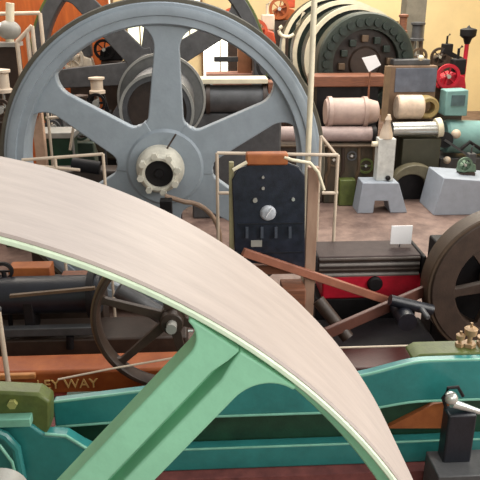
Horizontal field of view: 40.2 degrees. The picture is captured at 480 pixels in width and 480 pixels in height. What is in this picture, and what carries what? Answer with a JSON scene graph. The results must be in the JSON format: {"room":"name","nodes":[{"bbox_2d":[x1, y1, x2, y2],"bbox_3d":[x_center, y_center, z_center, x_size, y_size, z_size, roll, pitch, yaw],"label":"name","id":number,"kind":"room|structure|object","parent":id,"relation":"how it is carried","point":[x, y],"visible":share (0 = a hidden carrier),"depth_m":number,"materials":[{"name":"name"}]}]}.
{"room":"steam engine museum","nodes":[
{"label":"steam engine museum","id":0,"kind":"room"},
{"bbox_2d":[0,0,108,163],"bbox_3d":[-5.259,-3.568,14.472,4.878,4.600,0.150,-1,20,-3],"label":"wall partition","id":1,"kind":"structure","parent":0,"point":[69,12],"depth_m":14.02,"materials":[{"name":"orange paint"}]},
{"bbox_2d":[0,111,479,338],"bbox_3d":[0.893,-0.014,11.801,21.000,0.200,26.000,-1,20,-3],"label":"floor","id":2,"kind":"structure","parent":0,"point":[351,225],"depth_m":12.20,"materials":[{"name":"concrete"}]},
{"bbox_2d":[0,306,10,381],"bbox_3d":[-2.057,1.281,5.826,0.060,1.538,0.060,-1,20,-3],"label":"post","id":3,"kind":"object","parent":2,"relation":"on","point":[2,336],"visible":0.58,"depth_m":5.69,"materials":[{"name":"metal"}]},
{"bbox_2d":[0,68,11,246],"bbox_3d":[-3.779,-1.314,10.799,0.432,2.934,0.522,-1,20,-3],"label":"engine","id":4,"kind":"object","parent":2,"relation":"on","point":[5,88],"visible":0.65,"depth_m":10.33,"materials":[{"name":"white metal"}]},
{"bbox_2d":[0,41,22,117],"bbox_3d":[-4.048,-1.825,11.692,0.612,3.271,0.400,-1,20,-3],"label":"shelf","id":5,"kind":"object","parent":2,"relation":"on","point":[8,59],"visible":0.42,"depth_m":11.15,"materials":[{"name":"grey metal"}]},
{"bbox_2d":[0,2,20,41],"bbox_3d":[-3.934,-3.688,11.113,0.400,0.643,0.320,-1,20,-3],"label":"pipe","id":6,"kind":"object","parent":5,"relation":"on","point":[10,30],"visible":0.99,"depth_m":11.03,"materials":[{"name":"beige paint"}]},
{"bbox_2d":[15,24,36,74],"bbox_3d":[-3.527,-1.837,11.291,0.336,3.572,0.070,-1,20,-3],"label":"pipe railing","id":7,"kind":"object","parent":2,"relation":"on","point":[30,28],"visible":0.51,"depth_m":10.76,"materials":[{"name":"metal"}]},
{"bbox_2d":[0,11,52,123],"bbox_3d":[-3.945,-2.266,12.175,0.902,3.759,0.070,-1,20,-3],"label":"pipe railing","id":8,"kind":"object","parent":2,"relation":"on","point":[38,13],"visible":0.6,"depth_m":11.54,"materials":[{"name":"metal"}]},
{"bbox_2d":[33,113,48,164],"bbox_3d":[-2.935,-0.914,9.783,0.248,2.894,0.170,-1,20,-3],"label":"wooden post","id":9,"kind":"object","parent":2,"relation":"on","point":[40,144],"visible":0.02,"depth_m":9.56,"materials":[{"name":"pink paint"}]},
{"bbox_2d":[0,381,92,479],"bbox_3d":[-1.476,1.706,4.810,1.102,1.450,0.282,-1,20,-3],"label":"engine","id":10,"kind":"object","parent":2,"relation":"on","point":[32,448],"visible":0.84,"depth_m":4.66,"materials":[{"name":"green paint"}]},
{"bbox_2d":[45,113,63,126],"bbox_3d":[-3.005,-1.283,10.809,0.344,2.869,0.434,-1,20,-3],"label":"engine","id":11,"kind":"object","parent":2,"relation":"on","point":[59,123],"visible":0.15,"depth_m":10.49,"materials":[{"name":"grey metal"}]},
{"bbox_2d":[2,274,109,319],"bbox_3d":[-2.304,0.929,7.545,1.536,0.999,0.370,-1,20,-3],"label":"wall ledge","id":12,"kind":"object","parent":2,"relation":"on","point":[105,311],"visible":0.03,"depth_m":7.34,"materials":[{"name":"brown metal"}]},
{"bbox_2d":[8,261,54,275],"bbox_3d":[-2.326,0.368,7.320,0.456,0.205,0.200,-1,20,-3],"label":"block","id":13,"kind":"object","parent":12,"relation":"on","point":[29,268],"visible":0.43,"depth_m":7.22,"materials":[{"name":"orange wood"}]},
{"bbox_2d":[62,270,87,274],"bbox_3d":[-1.784,0.415,7.369,0.435,0.082,0.200,-1,20,-3],"label":"block","id":14,"kind":"object","parent":12,"relation":"on","point":[77,272],"visible":0.16,"depth_m":7.38,"materials":[{"name":"brown wood"}]},
{"bbox_2d":[46,113,74,165],"bbox_3d":[-2.532,-0.828,9.694,0.474,2.795,0.040,-1,20,-3],"label":"pipe railing","id":15,"kind":"object","parent":2,"relation":"on","point":[48,117],"visible":0.25,"depth_m":9.43,"materials":[{"name":"metal"}]},
{"bbox_2d":[45,127,78,165],"bbox_3d":[-2.775,-0.690,10.319,0.586,2.100,0.500,-1,20,-3],"label":"workbench","id":16,"kind":"object","parent":2,"relation":"on","point":[60,136],"visible":0.2,"depth_m":9.86,"materials":[{"name":"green metal"}]},
{"bbox_2d":[22,152,116,316],"bbox_3d":[-1.993,0.121,7.782,0.926,2.348,0.036,-1,20,-3],"label":"pipe railing","id":17,"kind":"object","parent":2,"relation":"on","point":[54,158],"visible":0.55,"depth_m":7.40,"materials":[{"name":"metal"}]},
{"bbox_2d":[31,158,116,273],"bbox_3d":[-2.095,-0.234,9.278,1.732,1.970,0.440,-1,20,-3],"label":"bed","id":18,"kind":"object","parent":2,"relation":"on","point":[92,170],"visible":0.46,"depth_m":8.89,"materials":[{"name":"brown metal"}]},
{"bbox_2d":[64,44,95,137],"bbox_3d":[-3.371,-2.752,14.016,0.659,3.387,0.480,-1,20,-3],"label":"engine","id":19,"kind":"object","parent":2,"relation":"on","point":[84,58],"visible":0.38,"depth_m":13.55,"materials":[{"name":"brown metal"}]},
{"bbox_2d":[75,94,98,160],"bbox_3d":[-2.640,-1.223,11.197,0.390,2.487,0.480,-1,20,-3],"label":"engine","id":20,"kind":"object","parent":2,"relation":"on","point":[85,145],"visible":0.23,"depth_m":10.93,"materials":[{"name":"metal"}]},
{"bbox_2d":[0,352,176,398],"bbox_3d":[-1.523,1.515,6.329,2.566,0.748,0.380,-1,20,-3],"label":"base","id":21,"kind":"object","parent":2,"relation":"on","point":[45,369],"visible":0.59,"depth_m":6.14,"materials":[{"name":"orange paint"}]},
{"bbox_2d":[0,271,188,355],"bbox_3d":[-1.794,0.958,7.015,2.455,1.313,0.540,-1,20,-3],"label":"engine","id":22,"kind":"object","parent":2,"relation":"on","point":[30,296],"visible":0.59,"depth_m":6.77,"materials":[{"name":"black metal"}]},
{"bbox_2d":[0,262,13,325],"bbox_3d":[-2.468,0.876,7.043,0.200,1.375,0.055,-1,20,-3],"label":"wheel","id":23,"kind":"object","parent":22,"relation":"attached to","point":[9,266],"visible":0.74,"depth_m":6.83,"materials":[{"name":"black metal"}]},
{"bbox_2d":[90,277,193,384],"bbox_3d":[-0.540,0.655,5.771,1.128,1.400,1.148,15,25,34],"label":"spoked wheel","id":24,"kind":"object","parent":22,"relation":"attached to","point":[172,321],"visible":0.47,"depth_m":5.66,"materials":[{"name":"brown metal"}]},
{"bbox_2d":[87,76,111,164],"bbox_3d":[-2.675,-1.808,12.607,0.440,2.601,0.530,-1,20,-3],"label":"engine","id":25,"kind":"object","parent":2,"relation":"on","point":[96,82],"visible":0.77,"depth_m":12.16,"materials":[{"name":"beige metal"}]},
{"bbox_2d":[95,143,116,164],"bbox_3d":[-1.861,-0.673,10.059,0.480,2.250,0.700,-1,20,-3],"label":"tank","id":26,"kind":"object","parent":2,"relation":"on","point":[111,160],"visible":0.08,"depth_m":9.49,"materials":[{"name":"metal"}]},
{"bbox_2d":[104,149,107,164],"bbox_3d":[-1.918,-0.548,9.621,0.240,2.321,0.240,-1,20,-3],"label":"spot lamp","id":27,"kind":"object","parent":2,"relation":"on","point":[105,151],"visible":0.02,"depth_m":9.37,"materials":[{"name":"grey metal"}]},
{"bbox_2d":[93,39,122,112],"bbox_3d":[-2.736,-2.826,14.084,0.576,3.479,0.420,-1,20,-3],"label":"engine","id":28,"kind":"object","parent":2,"relation":"on","point":[107,55],"visible":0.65,"depth_m":13.62,"materials":[{"name":"brown metal"}]},
{"bbox_2d":[30,0,267,137],"bbox_3d":[-1.794,-3.398,13.163,4.720,4.720,0.400,-1,20,-3],"label":"flywheel","id":29,"kind":"object","parent":2,"relation":"on","point":[122,42],"visible":0.12,"depth_m":12.87,"materials":[{"name":"grey metal"}]},
{"bbox_2d":[117,53,205,218],"bbox_3d":[-1.221,-1.273,10.343,1.400,3.176,1.620,-1,20,-3],"label":"drum","id":30,"kind":"object","parent":2,"relation":"on","point":[134,87],"visible":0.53,"depth_m":9.45,"materials":[{"name":"grey metal"}]},
{"bbox_2d":[0,0,324,305],"bbox_3d":[-0.959,-1.067,8.603,4.000,4.000,1.710,-1,20,-3],"label":"flywheel","id":31,"kind":"object","parent":2,"relation":"on","point":[161,155],"visible":0.62,"depth_m":7.87,"materials":[{"name":"blue paint"}]},
{"bbox_2d":[160,194,222,242],"bbox_3d":[-0.567,0.312,8.086,0.757,1.779,0.280,-1,20,-3],"label":"curved pipe","id":32,"kind":"object","parent":2,"relation":"on","point":[166,202],"visible":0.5,"depth_m":7.88,"materials":[{"name":"copper"}]},
{"bbox_2d":[0,156,412,479],"bbox_3d":[-1.085,1.487,2.350,3.612,3.612,1.696,-1,20,-3],"label":"flywheel","id":33,"kind":"object","parent":2,"relation":"on","point":[250,331],"visible":1,"depth_m":1.69,"materials":[{"name":"metal"}]},
{"bbox_2d":[206,48,251,84],"bbox_3d":[0.008,-2.734,14.253,1.462,3.190,0.620,-1,20,-3],"label":"tower","id":34,"kind":"object","parent":2,"relation":"on","point":[244,62],"visible":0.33,"depth_m":13.78,"materials":[{"name":"brown wood"}]},
{"bbox_2d":[226,8,236,70],"bbox_3d":[-0.124,-5.147,19.396,0.823,4.127,0.600,-1,20,-3],"label":"engine","id":35,"kind":"object","parent":2,"relation":"on","point":[232,50],"visible":0.02,"depth_m":19.08,"materials":[{"name":"brown metal"}]},
{"bbox_2d":[58,345,406,379],"bbox_3d":[0.074,1.478,5.875,3.312,1.132,0.022,-1,20,-3],"label":"guard rail","id":36,"kind":"object","parent":2,"relation":"on","point":[382,346],"visible":0.15,"depth_m":5.67,"materials":[{"name":"metal"}]},
{"bbox_2d":[193,76,280,217],"bbox_3d":[-0.075,-1.705,12.296,1.678,2.624,0.590,-1,20,-3],"label":"engine","id":37,"kind":"object","parent":2,"relation":"on","point":[222,101],"visible":0.43,"depth_m":11.85,"materials":[{"name":"grey metal"}]},
{"bbox_2d":[50,417,424,479],"bbox_3d":[-0.148,1.929,5.533,6.200,0.527,0.870,-1,20,-3],"label":"plinth","id":38,"kind":"structure","parent":2,"relation":"on","point":[416,469],"depth_m":5.10,"materials":[{"name":"teal green paint"},{"name":"dark green paint"}]},
{"bbox_2d":[54,340,479,470],"bbox_3d":[0.773,1.264,5.247,4.363,0.917,0.504,-1,20,-3],"label":"bed","id":39,"kind":"object","parent":38,"relation":"on","point":[267,424],"visible":0.61,"depth_m":5.07,"materials":[{"name":"teal paint"}]},
{"bbox_2d":[387,402,448,427],"bbox_3d":[1.408,1.369,5.160,0.526,0.256,0.050,-1,20,-3],"label":"drip tray","id":40,"kind":"object","parent":39,"relation":"on","point":[426,414],"depth_m":5.15,"materials":[{"name":"orange metal"}]},
{"bbox_2d":[455,331,465,347],"bbox_3d":[1.711,0.766,5.087,0.072,0.130,0.072,-1,20,-3],"label":"cup","id":41,"kind":"object","parent":39,"relation":"on","point":[460,337],"visible":1,"depth_m":5.07,"materials":[{"name":"gold metal"}]},
{"bbox_2d":[463,322,477,348],"bbox_3d":[1.787,0.732,5.079,0.104,0.200,0.104,-1,20,-3],"label":"cup","id":42,"kind":"object","parent":39,"relation":"on","point":[471,331],"visible":0.99,"depth_m":5.06,"materials":[{"name":"gold metal"}]},
{"bbox_2d":[476,334,479,346],"bbox_3d":[1.899,0.776,5.102,0.104,0.100,0.104,-1,20,-3],"label":"cup","id":43,"kind":"object","parent":39,"relation":"on","point":[478,335],"visible":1,"depth_m":5.10,"materials":[{"name":"gold metal"}]},
{"bbox_2d":[256,63,269,79],"bbox_3d":[0.561,-2.094,12.750,0.520,3.037,0.080,-1,20,-3],"label":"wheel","id":44,"kind":"object","parent":2,"relation":"on","point":[257,65],"visible":0.2,"depth_m":12.31,"materials":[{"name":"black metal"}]},
{"bbox_2d":[258,1,275,43],"bbox_3d":[0.501,-4.179,17.121,0.823,3.897,0.600,-1,20,-3],"label":"engine","id":45,"kind":"object","parent":2,"relation":"on","point":[267,20],"visible":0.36,"depth_m":16.53,"materials":[{"name":"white metal"}]},
{"bbox_2d":[215,151,339,240],"bbox_3d":[0.446,0.039,8.055,1.467,2.311,0.040,-1,20,-3],"label":"pipe railing","id":46,"kind":"object","parent":2,"relation":"on","point":[335,192],"visible":0.58,"depth_m":7.77,"materials":[{"name":"metal"}]},
{"bbox_2d":[229,151,325,315],"bbox_3d":[0.385,0.284,7.105,0.998,2.514,0.141,-1,20,-3],"label":"switchboard","id":47,"kind":"object","parent":2,"relation":"on","point":[267,194],"visible":0.88,"depth_m":6.85,"materials":[{"name":"black stone"}]},
{"bbox_2d":[245,151,287,164],"bbox_3d":[0.273,-0.835,6.688,0.428,0.124,0.130,-1,20,-3],"label":"hood","id":48,"kind":"object","parent":47,"relation":"attached to","point":[252,157],"depth_m":6.63,"materials":[{"name":"orange metal"}]},
{"bbox_2d":[241,248,388,302],"bbox_3d":[0.932,0.433,7.204,1.906,0.928,0.060,-6,21,-15],"label":"plank","id":49,"kind":"object","parent":47,"relation":"attached to","point":[247,253],"visible":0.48,"depth_m":7.11,"materials":[{"name":"brown wood"}]},
{"bbox_2d":[269,0,294,125],"bbox_3d":[1.247,-5.469,19.891,0.823,4.385,0.600,-1,20,-3],"label":"engine","id":50,"kind":"object","parent":2,"relation":"on","point":[282,13],"visible":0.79,"depth_m":19.27,"materials":[{"name":"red metal"}]},
{"bbox_2d":[277,11,304,125],"bbox_3d":[1.258,-3.856,16.591,0.684,3.663,0.090,-1,20,-3],"label":"hook","id":51,"kind":"object","parent":2,"relation":"on","point":[286,37],"visible":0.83,"depth_m":16.11,"materials":[{"name":"beige paint"}]},
{"bbox_2d":[301,0,316,280],"bbox_3d":[0.812,-1.385,7.739,0.180,5.200,0.180,-1,20,-3],"label":"slender pole","id":52,"kind":"object","parent":2,"relation":"on","point":[313,20],"visible":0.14,"depth_m":7.57,"materials":[{"name":"white metal"}]},
{"bbox_2d":[279,0,356,58],"bbox_3d":[2.488,-4.681,18.280,2.756,4.031,1.000,-1,20,-3],"label":"pulley wheel","id":53,"kind":"object","parent":2,"relation":"on","point":[290,26],"visible":0.12,"depth_m":17.56,"materials":[{"name":"beige paint"}]},
{"bbox_2d":[315,135,335,282],"bbox_3d":[1.063,-0.086,8.172,0.246,2.465,0.036,-1,20,-3],"label":"pipe railing","id":54,"kind":"object","parent":2,"relation":"on","point":[321,137],"visible":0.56,"depth_m":7.83,"materials":[{"name":"metal"}]},
{"bbox_2d":[281,96,379,205],"bbox_3d":[1.142,-1.815,13.299,3.305,2.131,0.829,-1,20,-3],"label":"engine","id":55,"kind":"object","parent":2,"relation":"on","point":[346,120],"visible":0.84,"depth_m":13.08,"materials":[{"name":"pink paint"}]},
{"bbox_2d":[290,0,370,86],"bbox_3d":[2.571,-4.109,16.895,2.544,3.925,1.000,-1,20,-3],"label":"pulley wheel","id":56,"kind":"object","parent":2,"relation":"on","point":[297,41],"visible":0.23,"depth_m":16.22,"materials":[{"name":"beige paint"}]},
{"bbox_2d":[301,5,386,80],"bbox_3d":[2.642,-3.607,15.697,2.332,3.819,1.000,-1,20,-3],"label":"pulley wheel","id":57,"kind":"object","parent":2,"relation":"on","point":[322,23],"visible":0.26,"depth_m":14.95,"materials":[{"name":"beige paint"}]},
{"bbox_2d":[307,73,383,125],"bbox_3d":[2.243,-2.305,14.127,1.576,2.472,0.600,-1,20,-3],"label":"platform","id":58,"kind":"object","parent":2,"relation":"on","point":[336,85],"visible":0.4,"depth_m":13.59,"materials":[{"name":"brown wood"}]},
{"bbox_2d":[280,279,434,370],"bbox_3d":[1.313,1.047,7.118,1.708,1.074,1.250,-1,20,-3],"label":"engine","id":59,"kind":"object","parent":2,"relation":"on","point":[405,328],"visible":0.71,"depth_m":6.97,"materials":[{"name":"black metal"}]},
{"bbox_2d":[324,286,423,336],"bbox_3d":[1.492,0.772,7.106,1.399,0.322,0.050,-11,23,-27],"label":"plank","id":60,"kind":"object","parent":59,"relation":"on","point":[383,308],"visible":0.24,"depth_m":7.01,"materials":[{"name":"red wood"}]},
{"bbox_2d":[314,12,413,135],"bbox_3d":[2.696,-3.204,14.792,2.120,3.693,0.980,-1,20,-3],"label":"alternator","id":61,"kind":"object","parent":2,"relation":"on","point":[341,48],"visible":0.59,"depth_m":14.07,"materials":[{"name":"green metal"}]},
{"bbox_2d":[313,240,426,319],"bbox_3d":[1.487,0.639,7.992,1.358,1.231,0.610,-1,20,-3],"label":"engine","id":62,"kind":"object","parent":2,"relation":"on","point":[383,267],"visible":0.61,"depth_m":7.67,"materials":[{"name":"metal"}]},
{"bbox_2d":[390,225,412,246],"bbox_3d":[1.919,-0.047,7.805,0.254,0.265,0.030,-1,20,-3],"label":"sign card","id":63,"kind":"object","parent":62,"relation":"on","point":[399,234],"visible":1,"depth_m":7.78,"materials":[{"name":"white paper"}]},
{"bbox_2d":[362,55,380,98],"bbox_3d":[2.645,-2.361,13.665,0.397,2.898,0.050,-1,20,-3],"label":"sign card","id":64,"kind":"object","parent":2,"relation":"on","point":[371,62],"visible":0.47,"depth_m":13.20,"materials":[{"name":"white paper"}]},
{"bbox_2d":[353,177,406,212],"bbox_3d":[2.788,-0.897,13.000,0.993,0.620,0.450,-1,20,-3],"label":"plinth","id":65,"kind":"object","parent":2,"relation":"on","point":[368,190],"visible":0.94,"depth_m":12.79,"materials":[{"name":"blue paint"}]},
{"bbox_2d":[371,66,395,180],"bbox_3d":[2.771,-2.205,12.523,0.442,2.175,0.330,-1,20,-3],"label":"column","id":66,"kind":"structure","parent":65,"relation":"on","point":[385,144],"depth_m":12.59,"materials":[{"name":"white metal"}]},
{"bbox_2d":[399,14,408,32],"bbox_3d":[3.640,-3.298,15.125,0.316,3.638,0.406,-1,20,-3],"label":"engine","id":67,"kind":"object","parent":2,"relation":"on","point":[403,17],"visible":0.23,"depth_m":14.52,"materials":[{"name":"brown metal"}]},
{"bbox_2d":[383,55,437,123],"bbox_3d":[3.671,-2.602,14.389,1.007,2.847,0.460,-1,20,-3],"label":"tall cabinet","id":68,"kind":"object","parent":2,"relation":"on","point":[410,76],"visible":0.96,"depth_m":13.90,"materials":[{"name":"grey metal"}]},
{"bbox_2d":[393,162,428,198],"bbox_3d":[3.591,-1.200,13.575,1.000,0.785,0.250,-1,20,-3],"label":"wheel","id":69,"kind":"object","parent":2,"relation":"on","point":[411,177],"depth_m":13.62,"materials":[{"name":"green metal"}]},
{"bbox_2d":[393,95,438,169],"bbox_3d":[3.722,-2.060,14.038,0.904,2.075,0.500,-1,20,-3],"label":"cylinder","id":70,"kind":"object","parent":2,"relation":"on","point":[406,108],"visible":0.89,"depth_m":13.63,"materials":[{"name":"beige paint"}]},
{"bbox_2d":[391,117,443,168],"bbox_3d":[3.657,-1.746,13.777,1.063,1.667,0.500,-1,20,-3],"label":"engine","id":71,"kind":"object","parent":2,"relation":"on","point":[418,142],"visible":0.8,"depth_m":13.54,"materials":[{"name":"metal"}]},
{"bbox_2d":[410,22,427,58],"bbox_3d":[4.351,-3.704,16.524,0.519,3.425,0.609,-1,20,-3],"label":"engine","id":72,"kind":"object","parent":2,"relation":"on","point":[417,27],"visible":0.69,"depth_m":15.96,"materials":[{"name":"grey metal"}]},
{"bbox_2d":[430,34,452,72],"bbox_3d":[5.348,-3.999,17.804,0.658,3.084,0.480,-1,20,-3],"label":"engine","id":73,"kind":"object","parent":2,"relation":"on","point":[440,59],"visible":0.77,"depth_m":17.34,"materials":[{"name":"brown metal"}]},
{"bbox_2d":[432,45,466,150],"bbox_3d":[4.739,-2.941,15.111,0.741,2.979,0.540,-1,20,-3],"label":"engine","id":74,"kind":"object","parent":2,"relation":"on","point":[453,78],"visible":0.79,"depth_m":14.69,"materials":[{"name":"brown metal"}]},
{"bbox_2d":[420,211,479,340],"bbox_3d":[2.899,0.486,7.510,1.720,1.853,1.000,-1,20,-3],"label":"spoked wheel","id":75,"kind":"object","parent":2,"relation":"on","point":[450,276],"visible":0.87,"depth_m":7.23,"materials":[{"name":"brown metal"}]},
{"bbox_2d":[420,167,479,214],"bbox_3d":[4.402,-0.998,13.084,1.310,0.750,0.900,-1,20,-3],"label":"plinth","id":76,"kind":"object","parent":2,"relation":"on","point":[445,191],"visible":1,"depth_m":12.72,"materials":[{"name":"blue paint"}]},
{"bbox_2d":[423,385,479,479],"bbox_3d":[1.666,1.704,4.894,0.481,1.394,0.290,-1,20,-3],"label":"stand","id":77,"kind":"object","parent":2,"relation":"on","point":[455,459],"visible":1,"depth_m":4.80,"materials":[{"name":"grey metal"}]},
{"bbox_2d":[438,88,479,169],"bbox_3d":[4.956,-2.189,14.287,1.613,2.144,1.080,-1,20,-3],"label":"engine","id":78,"kind":"object","parent":2,"relation":"on","point":[458,139],"visible":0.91,"depth_m":14.05,"materials":[{"name":"teal paint"}]},
{"bbox_2d":[443,156,450,163],"bbox_3d":[4.407,-1.703,13.944,0.160,0.160,0.160,-1,20,-3],"label":"cup","id":79,"kind":"object","parent":78,"relation":"on","point":[447,159],"depth_m":13.89,"materials":[{"name":"paint"}]},
{"bbox_2d":[441,25,476,76],"bbox_3d":[5.070,-3.346,15.616,0.763,3.386,0.380,-1,20,-3],"label":"lamp","id":80,"kind":"object","parent":2,"relation":"on","point":[468,33],"visible":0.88,"depth_m":15.10,"materials":[{"name":"black metal"}]},
{"bbox_2d":[456,145,476,175],"bbox_3d":[4.454,-1.253,13.019,0.412,1.274,0.300,-1,20,-3],"label":"engine","id":81,"kind":"object","parent":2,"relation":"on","point":[465,165],"visible":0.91,"depth_m":12.85,"materials":[{"name":"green metal"}]},
{"bbox_2d":[113,0,479,110],"bbox_3d":[0.170,-7.731,22.940,21.000,6.500,0.300,-1,20,-3],"label":"wall","id":82,"kind":"structure","parent":0,"point":[444,18],"depth_m":23.20,"materials":[{"name":"beige paint"}]},
{"bbox_2d":[125,26,143,44],"bbox_3d":[-3.462,-7.571,22.562,0.995,2.268,0.120,-1,20,-3],"label":"window","id":83,"kind":"structure","parent":82,"relation":"in","point":[136,33],"depth_m":22.70,"materials":[{"name":"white glass"}]},
{"bbox_2d":[182,0,201,38],"bbox_3d":[-1.748,-7.541,22.673,0.916,2.014,0.120,-1,20,-3],"label":"window","id":84,"kind":"structure","parent":82,"relation":"in","point":[191,31],"depth_m":22.80,"materials":[{"name":"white glass"}]},
{"bbox_2d":[201,40,227,75],"bbox_3d":[-0.698,-6.674,23.058,1.340,2.336,0.120,-1,20,-3],"label":"window","id":85,"kind":"structure","parent":82,"relation":"in","point":[220,48],"depth_m":23.12,"materials":[{"name":"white glass"}]},
{"bbox_2d":[400,0,426,53],"bbox_3d":[4.375,-5.403,16.680,0.500,6.500,0.500,-1,20,-3],"label":"trim","id":86,"kind":"structure","parent":0,"point":[416,9],"depth_m":16.34,"materials":[{"name":"grey paint"}]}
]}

